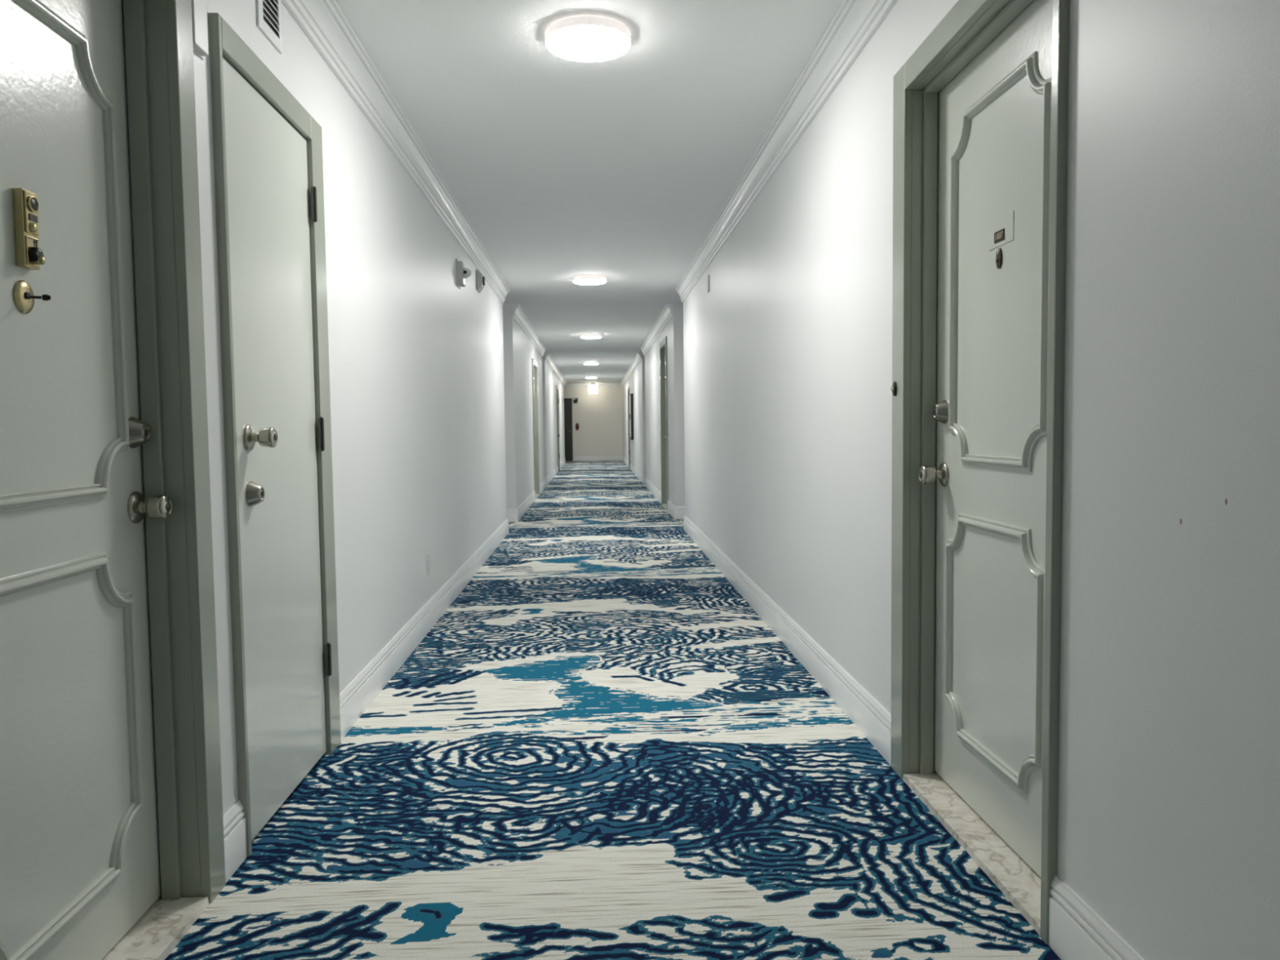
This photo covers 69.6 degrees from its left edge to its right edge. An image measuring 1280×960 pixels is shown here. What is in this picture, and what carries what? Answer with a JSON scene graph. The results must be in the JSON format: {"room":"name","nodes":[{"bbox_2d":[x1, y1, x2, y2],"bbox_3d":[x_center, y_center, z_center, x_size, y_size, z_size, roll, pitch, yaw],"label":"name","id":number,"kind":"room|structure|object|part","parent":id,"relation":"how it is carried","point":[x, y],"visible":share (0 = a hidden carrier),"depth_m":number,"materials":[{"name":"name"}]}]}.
{"room":"apartment building corridor","nodes":[
{"label":"apartment building corridor","id":0,"kind":"room"},
{"bbox_2d":[193,0,564,816],"bbox_3d":[-2.681,-0.794,11.479,2.440,2.410,32.250,-1,3,-3],"label":"wall","id":1,"kind":"structure","parent":0,"point":[416,357],"depth_m":3.91,"materials":[{"name":"paint"}]},
{"bbox_2d":[0,0,225,959],"bbox_3d":[-1.020,-0.064,1.625,0.155,2.045,0.859,-1,3,-3],"label":"door","id":2,"kind":"structure","parent":1,"relation":"in","point":[112,846],"depth_m":1.80,"materials":[{"name":"grey paint"}]},
{"bbox_3d":[-1.042,-0.425,1.562,0.016,0.130,0.043,-1,3,-3],"label":"viewer plate","id":3,"kind":"part","parent":2,"relation":"part of","materials":[{"name":"gold metal"}]},
{"bbox_3d":[-1.033,-0.453,1.561,0.004,0.069,0.035,-1,3,-3],"label":"plate panel","id":4,"kind":"part","parent":2,"relation":"part of","materials":[{"name":"gold metal"}]},
{"bbox_3d":[-1.032,-0.388,1.564,0.002,0.049,0.035,-1,3,-3],"label":"plate panel","id":5,"kind":"part","parent":2,"relation":"part of","materials":[{"name":"gold metal"}]},
{"bbox_3d":[-1.031,-0.445,1.562,0.002,0.011,0.021,-1,3,-3],"label":"number plate","id":6,"kind":"part","parent":2,"relation":"part of","materials":[{"name":"black"}]},
{"bbox_3d":[-1.026,-0.383,1.566,0.012,0.024,0.028,-1,3,-3],"label":"chime knob","id":7,"kind":"part","parent":2,"relation":"part of","materials":[{"name":"black"}]},
{"bbox_3d":[-1.043,-0.396,1.588,0.017,0.887,0.577,-1,3,-3],"label":"moulding","id":8,"kind":"part","parent":2,"relation":"part of","materials":[{"name":"grey paint"}]},
{"bbox_3d":[-1.032,0.477,1.635,0.017,0.651,0.569,-1,3,-3],"label":"moulding","id":9,"kind":"part","parent":2,"relation":"part of","materials":[{"name":"grey paint"}]},
{"bbox_3d":[-1.018,0.057,1.936,0.049,0.053,0.053,-1,3,-3],"label":"knob","id":10,"kind":"part","parent":2,"relation":"part of","materials":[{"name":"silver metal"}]},
{"bbox_3d":[-1.020,-0.064,1.625,0.155,2.045,0.859,-1,3,-3],"label":"frame","id":11,"kind":"part","parent":2,"relation":"part of","materials":[{"name":"grey paint"}]},
{"bbox_2d":[191,0,208,59],"bbox_3d":[-0.989,-1.029,2.053,0.018,0.147,0.084,-1,3,-3],"label":"wall box","id":12,"kind":"object","parent":1,"relation":"attached to","point":[199,14],"visible":0.66,"depth_m":2.05,"materials":[{"name":"white plastic"}]},
{"bbox_3d":[-0.996,-1.029,2.053,0.004,0.147,0.084,-1,3,-3],"label":"mounting plate","id":13,"kind":"part","parent":12,"relation":"part of","materials":[{"name":"plastic"}]},
{"bbox_2d":[222,800,247,883],"bbox_3d":[-0.968,0.857,2.180,0.016,0.142,0.139,-1,3,-3],"label":"baseboard","id":14,"kind":"structure","parent":1,"relation":"attached to","point":[233,821],"depth_m":2.18,"materials":[{"name":"white wood"}]},
{"bbox_2d":[256,0,282,53],"bbox_3d":[-1.022,-1.290,2.535,0.008,0.152,0.185,-1,3,-3],"label":"air vent","id":15,"kind":"object","parent":1,"relation":"in","point":[268,15],"visible":1,"depth_m":2.55,"materials":[{"name":"white metal"}]},
{"bbox_2d":[208,13,341,856],"bbox_3d":[-0.993,-0.105,2.604,0.120,2.014,0.819,-1,3,-3],"label":"door","id":16,"kind":"structure","parent":1,"relation":"in","point":[268,166],"depth_m":2.50,"materials":[{"name":"grey paint"}]},
{"bbox_3d":[-0.947,-0.107,2.325,0.049,0.053,0.053,-1,3,-3],"label":"knob","id":17,"kind":"part","parent":16,"relation":"part of","materials":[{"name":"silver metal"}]},
{"bbox_2d":[280,0,510,302],"bbox_3d":[-0.974,-1.421,2.227,0.077,0.135,13.700,-1,3,-3],"label":"crown molding","id":18,"kind":"structure","parent":1,"relation":"attached to","point":[323,22],"depth_m":3.75,"materials":[{"name":"white wood"}]},
{"bbox_2d":[339,518,508,740],"bbox_3d":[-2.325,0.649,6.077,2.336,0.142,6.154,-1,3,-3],"label":"baseboard","id":19,"kind":"structure","parent":1,"relation":"attached to","point":[360,693],"depth_m":4.15,"materials":[{"name":"white wood"}]},
{"bbox_2d":[426,552,430,576],"bbox_3d":[-1.107,0.443,4.809,0.009,0.115,0.070,-1,3,-3],"label":"wall outlet","id":20,"kind":"object","parent":1,"relation":"attached to","point":[428,573],"visible":1,"depth_m":4.79,"materials":[{"name":"white plastic"}]},
{"bbox_2d":[455,258,471,288],"bbox_3d":[-1.157,-1.357,6.062,0.086,0.176,0.150,-1,3,-3],"label":"fire alarm strobe","id":21,"kind":"object","parent":1,"relation":"attached to","point":[463,273],"visible":1,"depth_m":6.00,"materials":[{"name":"grey plastic"}]},
{"bbox_3d":[-1.196,-1.356,6.061,0.008,0.176,0.150,-1,3,-3],"label":"plate","id":22,"kind":"part","parent":21,"relation":"part of","materials":[{"name":"grey plastic"}]},
{"bbox_2d":[475,269,485,293],"bbox_3d":[-1.224,-1.533,7.092,0.059,0.155,0.160,-1,3,-3],"label":"fire alarm sounder","id":23,"kind":"object","parent":1,"relation":"attached to","point":[480,278],"visible":1,"depth_m":7.03,"materials":[{"name":"grey plastic"}]},
{"bbox_2d":[506,489,535,521],"bbox_3d":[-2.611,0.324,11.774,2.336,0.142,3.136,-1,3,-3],"label":"baseboard","id":24,"kind":"structure","parent":1,"relation":"attached to","point":[513,515],"depth_m":10.77,"materials":[{"name":"white wood"}]},
{"bbox_2d":[511,304,546,356],"bbox_3d":[-1.516,-2.038,13.046,0.077,0.135,5.800,-1,3,-3],"label":"crown molding","id":25,"kind":"structure","parent":1,"relation":"attached to","point":[519,316],"depth_m":11.89,"materials":[{"name":"white wood"}]},
{"bbox_2d":[531,358,539,499],"bbox_3d":[-1.633,-0.762,13.835,0.155,2.050,1.000,-1,3,-3],"label":"door","id":26,"kind":"structure","parent":1,"relation":"in","point":[535,374],"depth_m":14.23,"materials":[{"name":"grey paint"}]},
{"bbox_2d":[539,480,545,493],"bbox_3d":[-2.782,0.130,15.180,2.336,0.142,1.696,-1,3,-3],"label":"baseboard","id":27,"kind":"structure","parent":1,"relation":"attached to","point":[542,486],"depth_m":15.22,"materials":[{"name":"white wood"}]},
{"bbox_2d":[544,466,558,484],"bbox_3d":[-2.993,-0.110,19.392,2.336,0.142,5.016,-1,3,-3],"label":"baseboard","id":28,"kind":"structure","parent":1,"relation":"attached to","point":[553,473],"depth_m":18.43,"materials":[{"name":"white wood"}]},
{"bbox_2d":[544,353,566,386],"bbox_3d":[-1.975,-2.558,22.195,0.077,0.135,10.750,-1,3,-3],"label":"crown molding","id":29,"kind":"structure","parent":1,"relation":"attached to","point":[548,358],"depth_m":19.98,"materials":[{"name":"white"}]},
{"bbox_2d":[555,385,559,470],"bbox_3d":[-2.003,-1.248,22.368,0.120,2.050,0.950,-1,3,-3],"label":"door","id":30,"kind":"structure","parent":1,"relation":"in","point":[557,387],"depth_m":22.73,"materials":[{"name":"grey paint"}]},
{"bbox_2d":[560,457,565,469],"bbox_3d":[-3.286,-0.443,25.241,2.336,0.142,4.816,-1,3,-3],"label":"baseboard","id":31,"kind":"structure","parent":1,"relation":"attached to","point":[562,464],"depth_m":25.24,"materials":[{"name":"white wood"}]},
{"bbox_2d":[335,0,844,383],"bbox_3d":[-0.625,-2.108,12.034,6.640,0.100,33.540,-1,3,-3],"label":"ceiling","id":32,"kind":"structure","parent":0,"point":[619,169],"depth_m":4.19,"materials":[{"name":"paint"}]},
{"bbox_2d":[544,14,631,62],"bbox_3d":[-0.180,-1.531,3.198,0.300,0.048,0.300,-1,3,-3],"label":"ceiling light","id":33,"kind":"object","parent":32,"relation":"attached to","point":[581,37],"visible":1,"depth_m":3.14,"materials":[{"name":"white"}]},
{"bbox_2d":[573,275,605,284],"bbox_3d":[-0.460,-1.828,8.407,0.300,0.048,0.300,-1,3,-3],"label":"ceiling light","id":34,"kind":"object","parent":32,"relation":"attached to","point":[582,279],"visible":1,"depth_m":8.31,"materials":[{"name":"white glass"}]},
{"bbox_2d":[573,279,605,284],"bbox_3d":[-0.460,-1.809,8.408,0.295,0.011,0.295,-1,3,-3],"label":"diffuser","id":35,"kind":"object","parent":34,"relation":"attached to","point":[584,282],"depth_m":8.37,"materials":[{"name":"white glass"}]},
{"bbox_2d":[585,376,596,378],"bbox_3d":[-1.308,-2.754,24.679,0.300,0.048,0.300,-1,3,-3],"label":"ceiling light","id":36,"kind":"object","parent":32,"relation":"attached to","point":[587,377],"visible":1,"depth_m":24.57,"materials":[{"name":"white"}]},
{"bbox_2d":[581,333,601,338],"bbox_3d":[-0.722,-2.123,13.592,0.300,0.048,0.300,-1,3,-3],"label":"ceiling light","id":37,"kind":"object","parent":32,"relation":"attached to","point":[584,335],"visible":1,"depth_m":13.49,"materials":[{"name":"white glass"}]},
{"bbox_2d":[581,336,600,338],"bbox_3d":[-0.722,-2.104,13.593,0.295,0.011,0.295,-1,3,-3],"label":"diffuser","id":38,"kind":"object","parent":37,"relation":"attached to","point":[584,337],"depth_m":13.54,"materials":[{"name":"white"}]},
{"bbox_2d":[584,361,598,364],"bbox_3d":[-1.022,-2.447,19.285,0.300,0.048,0.300,-1,3,-3],"label":"ceiling light","id":39,"kind":"object","parent":32,"relation":"attached to","point":[585,362],"visible":1,"depth_m":19.17,"materials":[{"name":"white"}]},
{"bbox_2d":[587,382,598,394],"bbox_3d":[-1.433,-2.792,28.100,0.320,0.360,0.120,-1,3,-3],"label":"sign","id":40,"kind":"object","parent":32,"relation":"hanging from","point":[593,388],"visible":1,"depth_m":28.06,"materials":[{"name":"white plastic"}]},
{"bbox_2d":[564,387,622,461],"bbox_3d":[-2.567,-1.787,28.712,4.395,2.410,0.120,-1,3,-3],"label":"wall","id":41,"kind":"structure","parent":0,"point":[599,417],"depth_m":28.71,"materials":[{"name":"paint"}]},
{"bbox_2d":[564,395,574,461],"bbox_3d":[-2.534,-1.586,28.610,0.985,2.020,0.112,-1,3,-3],"label":"door","id":42,"kind":"structure","parent":41,"relation":"in","point":[569,421],"depth_m":28.64,"materials":[{"name":"paint"}]},
{"bbox_2d":[573,397,577,404],"bbox_3d":[-1.998,-2.469,28.597,0.140,0.190,0.090,-1,3,-3],"label":"wall bracket","id":43,"kind":"object","parent":41,"relation":"attached to","point":[575,399],"visible":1,"depth_m":28.55,"materials":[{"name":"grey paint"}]},
{"bbox_2d":[575,422,578,430],"bbox_3d":[-1.954,-1.661,28.653,0.110,0.231,0.075,-1,3,-3],"label":"station","id":44,"kind":"object","parent":41,"relation":"attached to","point":[577,424],"visible":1,"depth_m":28.64,"materials":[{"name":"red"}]},
{"bbox_2d":[564,382,622,387],"bbox_3d":[-2.600,-2.917,28.548,4.105,0.135,0.077,-1,3,-3],"label":"crown molding","id":45,"kind":"structure","parent":41,"relation":"attached to","point":[608,384],"depth_m":28.59,"materials":[{"name":"white"}]},
{"bbox_2d":[575,456,622,461],"bbox_3d":[-1.274,-0.670,28.773,1.500,0.142,0.016,-1,3,-3],"label":"baseboard","id":46,"kind":"structure","parent":41,"relation":"attached to","point":[577,458],"depth_m":28.76,"materials":[{"name":"white wood"}]},
{"bbox_2d":[164,460,1061,959],"bbox_3d":[-0.591,0.353,12.083,6.600,0.001,33.876,-1,3,-3],"label":"floor","id":47,"kind":"structure","parent":0,"point":[599,748],"depth_m":2.53,"materials":[{"name":"carpet"}]},
{"bbox_2d":[622,0,1279,959],"bbox_3d":[1.500,-0.886,12.210,2.415,2.410,33.300,-1,3,-3],"label":"wall","id":48,"kind":"structure","parent":0,"point":[1169,795],"depth_m":1.59,"materials":[{"name":"paint"}]},
{"bbox_2d":[622,456,628,466],"bbox_3d":[-0.410,-0.541,26.349,0.016,0.142,4.950,-1,3,-3],"label":"baseboard","id":49,"kind":"structure","parent":48,"relation":"attached to","point":[626,461],"depth_m":26.10,"materials":[{"name":"white wood"}]},
{"bbox_2d":[627,386,631,467],"bbox_3d":[-0.256,-1.326,23.354,0.120,2.050,0.950,-1,3,-3],"label":"door","id":50,"kind":"structure","parent":48,"relation":"in","point":[628,389],"depth_m":23.73,"materials":[{"name":"grey paint"}]},
{"bbox_2d":[619,352,642,387],"bbox_3d":[-0.296,-2.614,22.802,0.077,0.135,11.800,-1,3,-3],"label":"crown molding","id":51,"kind":"structure","parent":48,"relation":"attached to","point":[638,357],"depth_m":20.23,"materials":[{"name":"white"}]},
{"bbox_2d":[629,393,633,439],"bbox_3d":[-0.210,-1.460,21.318,0.085,1.050,0.800,-1,3,-3],"label":"picture frame","id":52,"kind":"object","parent":48,"relation":"attached to","point":[631,396],"visible":1,"depth_m":20.94,"materials":[{"name":"black wood"}]},
{"bbox_3d":[-0.229,-1.475,21.326,0.013,0.940,0.680,-1,3,-3],"label":"cabinet door","id":53,"kind":"part","parent":52,"relation":"part of","materials":[{"name":"white plastic"}]},
{"bbox_2d":[630,462,646,483],"bbox_3d":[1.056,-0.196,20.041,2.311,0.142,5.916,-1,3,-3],"label":"baseboard","id":54,"kind":"structure","parent":48,"relation":"attached to","point":[642,478],"depth_m":18.78,"materials":[{"name":"white wood"}]},
{"bbox_2d":[644,478,661,503],"bbox_3d":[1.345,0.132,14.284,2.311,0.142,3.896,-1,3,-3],"label":"baseboard","id":55,"kind":"structure","parent":48,"relation":"attached to","point":[654,491],"depth_m":13.87,"materials":[{"name":"white wood"}]},
{"bbox_2d":[640,303,673,355],"bbox_3d":[0.189,-2.063,13.130,0.077,0.135,5.800,-1,3,-3],"label":"crown molding","id":56,"kind":"structure","parent":48,"relation":"attached to","point":[667,313],"depth_m":11.99,"materials":[{"name":"white wood"}]},
{"bbox_2d":[659,336,668,511],"bbox_3d":[0.377,-0.710,11.742,0.160,2.140,0.980,-1,3,-3],"label":"door","id":57,"kind":"structure","parent":48,"relation":"in","point":[663,344],"depth_m":12.13,"materials":[{"name":"grey paint"}]},
{"bbox_2d":[667,500,684,519],"bbox_3d":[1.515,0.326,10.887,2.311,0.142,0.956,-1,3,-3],"label":"baseboard","id":58,"kind":"structure","parent":48,"relation":"attached to","point":[676,512],"depth_m":10.36,"materials":[{"name":"white wood"}]},
{"bbox_2d":[706,275,709,293],"bbox_3d":[0.525,-1.515,7.111,0.015,0.125,0.100,-1,3,-3],"label":"wall plate","id":59,"kind":"object","parent":48,"relation":"attached to","point":[708,276],"visible":1,"depth_m":7.09,"materials":[{"name":"white plastic"}]},
{"bbox_2d":[675,0,897,302],"bbox_3d":[0.732,-1.447,2.311,0.077,0.135,13.700,-1,3,-3],"label":"crown molding","id":60,"kind":"structure","parent":48,"relation":"attached to","point":[855,23],"depth_m":3.81,"materials":[{"name":"white wood"}]},
{"bbox_2d":[683,515,890,764],"bbox_3d":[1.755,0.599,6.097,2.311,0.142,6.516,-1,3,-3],"label":"baseboard","id":61,"kind":"structure","parent":48,"relation":"attached to","point":[869,717],"depth_m":3.81,"materials":[{"name":"white wood"}]},
{"bbox_2d":[890,0,1070,944],"bbox_3d":[0.846,-0.125,2.259,0.145,2.050,0.966,-1,3,-3],"label":"door","id":62,"kind":"structure","parent":48,"relation":"in","point":[980,106],"depth_m":2.29,"materials":[{"name":"grey paint"}]},
{"bbox_2d":[890,381,897,395],"bbox_3d":[0.743,-0.267,2.698,0.012,0.043,0.026,-1,3,-3],"label":"doorbell","id":63,"kind":"object","parent":62,"relation":"attached to","point":[894,388],"visible":1,"depth_m":2.69,"materials":[{"name":"brown metal"}]},
{"bbox_3d":[0.811,-0.015,2.577,0.049,0.053,0.053,-1,3,-3],"label":"knob","id":64,"kind":"part","parent":62,"relation":"part of","materials":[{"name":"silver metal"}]},
{"bbox_3d":[0.867,0.404,2.287,0.017,0.610,0.558,-1,3,-3],"label":"moulding","id":65,"kind":"part","parent":62,"relation":"part of","materials":[{"name":"grey paint"}]},
{"bbox_3d":[0.863,-0.585,2.208,0.002,0.026,0.052,-1,3,-3],"label":"number plate","id":66,"kind":"part","parent":62,"relation":"part of","materials":[{"name":"brown metal"}]},
{"bbox_3d":[0.857,-0.488,2.227,0.017,0.921,0.544,-1,3,-3],"label":"moulding","id":67,"kind":"part","parent":62,"relation":"part of","materials":[{"name":"grey paint"}]},
{"bbox_2d":[1048,875,1144,959],"bbox_3d":[0.977,1.033,-1.279,0.016,0.142,6.234,-1,3,-3],"label":"baseboard","id":68,"kind":"structure","parent":48,"relation":"attached to","point":[1076,931],"depth_m":1.72,"materials":[{"name":"white wood"}]}
]}

